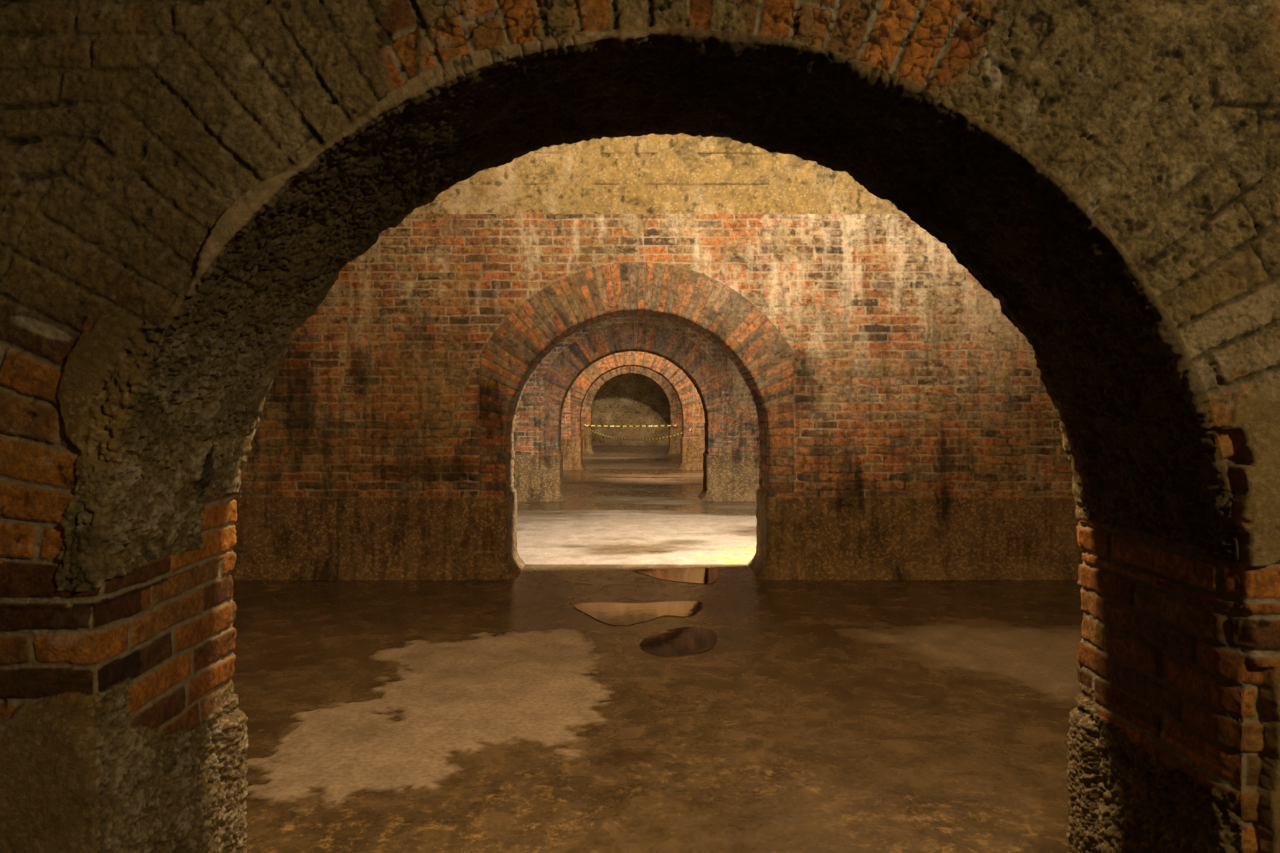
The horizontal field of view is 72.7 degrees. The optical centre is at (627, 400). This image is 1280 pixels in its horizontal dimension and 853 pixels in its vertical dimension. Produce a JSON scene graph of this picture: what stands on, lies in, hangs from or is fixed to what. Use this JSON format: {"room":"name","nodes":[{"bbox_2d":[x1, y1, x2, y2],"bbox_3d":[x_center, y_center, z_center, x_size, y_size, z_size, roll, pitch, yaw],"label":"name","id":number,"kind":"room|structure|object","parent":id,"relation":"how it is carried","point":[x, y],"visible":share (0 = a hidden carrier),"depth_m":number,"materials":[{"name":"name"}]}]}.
{"room":"underground passage","nodes":[
{"label":"underground passage","id":0,"kind":"room"},
{"bbox_2d":[592,374,669,445],"bbox_3d":[0.084,-0.045,30.847,6.800,3.290,0.127,0,0,0],"label":"wall","id":1,"kind":"structure","parent":0,"point":[626,399],"depth_m":30.90,"materials":[{"name":"concrete"}]},
{"bbox_2d":[581,366,681,453],"bbox_3d":[0.084,-0.043,26.530,12.001,3.285,0.900,0,0,0],"label":"wall","id":2,"kind":"structure","parent":0,"point":[675,415],"depth_m":26.19,"materials":[{"name":"brick"}]},
{"bbox_3d":[-1.291,0.739,26.181,0.080,0.096,0.159,0,0,0],"label":"wall hook","id":3,"kind":"object","parent":2,"relation":"attached to","visible":0},
{"bbox_2d":[585,425,675,426],"bbox_3d":[0.075,0.757,26.120,2.732,0.055,0.019,0,0,0],"label":"barrier tape","id":4,"kind":"object","parent":3,"relation":"hanging from","point":[585,425],"visible":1,"depth_m":26.12,"materials":[{"name":"yellow plastic"}]},
{"bbox_2d":[561,351,704,469],"bbox_3d":[0.084,-0.043,20.479,12.000,3.285,0.890,0,0,0],"label":"wall","id":5,"kind":"structure","parent":0,"point":[692,449],"depth_m":20.14,"materials":[{"name":"brick"}]},
{"bbox_3d":[1.456,0.671,20.121,0.080,0.096,0.159,0,0,0],"label":"wall hook","id":6,"kind":"object","parent":5,"relation":"attached to","visible":0},
{"bbox_2d":[585,427,690,440],"bbox_3d":[0.082,0.863,23.095,0.019,0.402,6.590,0,0,-25],"label":"barrier tape","id":7,"kind":"object","parent":6,"relation":"hanging from","point":[585,427],"visible":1,"depth_m":22.80,"materials":[{"name":"plastic"}]},
{"bbox_2d":[513,315,759,500],"bbox_3d":[0.084,-0.043,14.261,12.000,3.285,0.896,0,0,0],"label":"wall","id":8,"kind":"structure","parent":0,"point":[731,461],"depth_m":13.92,"materials":[{"name":"brick"}]},
{"bbox_2d":[0,0,1279,852],"bbox_3d":[0.084,-0.050,2.198,12.000,3.300,0.793,0,0,0],"label":"wall","id":9,"kind":"structure","parent":0,"point":[185,184],"depth_m":1.84,"materials":[{"name":"brown brick"}]},
{"bbox_2d":[230,214,1083,579],"bbox_3d":[0.084,-0.043,8.198,12.000,3.287,0.893,0,0,0],"label":"wall","id":10,"kind":"structure","parent":0,"point":[909,430],"depth_m":7.87,"materials":[{"name":"brick"}]},
{"bbox_2d":[231,446,1083,852],"bbox_3d":[0.084,1.597,13.670,12.000,0.016,34.540,0,0,0],"label":"floor","id":11,"kind":"structure","parent":0,"point":[384,716],"depth_m":4.62,"materials":[{"name":"brown concrete"}]},
{"bbox_2d":[574,601,703,624],"bbox_3d":[0.086,1.601,6.546,1.014,0.012,0.743,0,0,0],"label":"puddle","id":12,"kind":"object","parent":11,"relation":"on","point":[607,612],"visible":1,"depth_m":6.61,"materials":[{"name":"liquid"}]},
{"bbox_2d":[633,568,717,583],"bbox_3d":[0.441,1.601,7.932,0.786,0.012,0.700,0,0,0],"label":"puddle","id":13,"kind":"object","parent":11,"relation":"on","point":[693,575],"visible":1,"depth_m":7.98,"materials":[{"name":"liquid"}]},
{"bbox_2d":[640,627,716,655],"bbox_3d":[0.340,1.601,5.784,0.527,0.012,0.695,0,0,0],"label":"puddle","id":14,"kind":"object","parent":11,"relation":"on","point":[681,640],"visible":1,"depth_m":5.76,"materials":[{"name":"liquid"}]},
{"bbox_2d":[411,133,904,213],"bbox_3d":[0.084,-3.039,5.179,12.000,2.708,5.405,0,0,0],"label":"ceiling","id":15,"kind":"structure","parent":0,"point":[681,173],"depth_m":7.86,"materials":[{"name":"concrete"}]}
]}

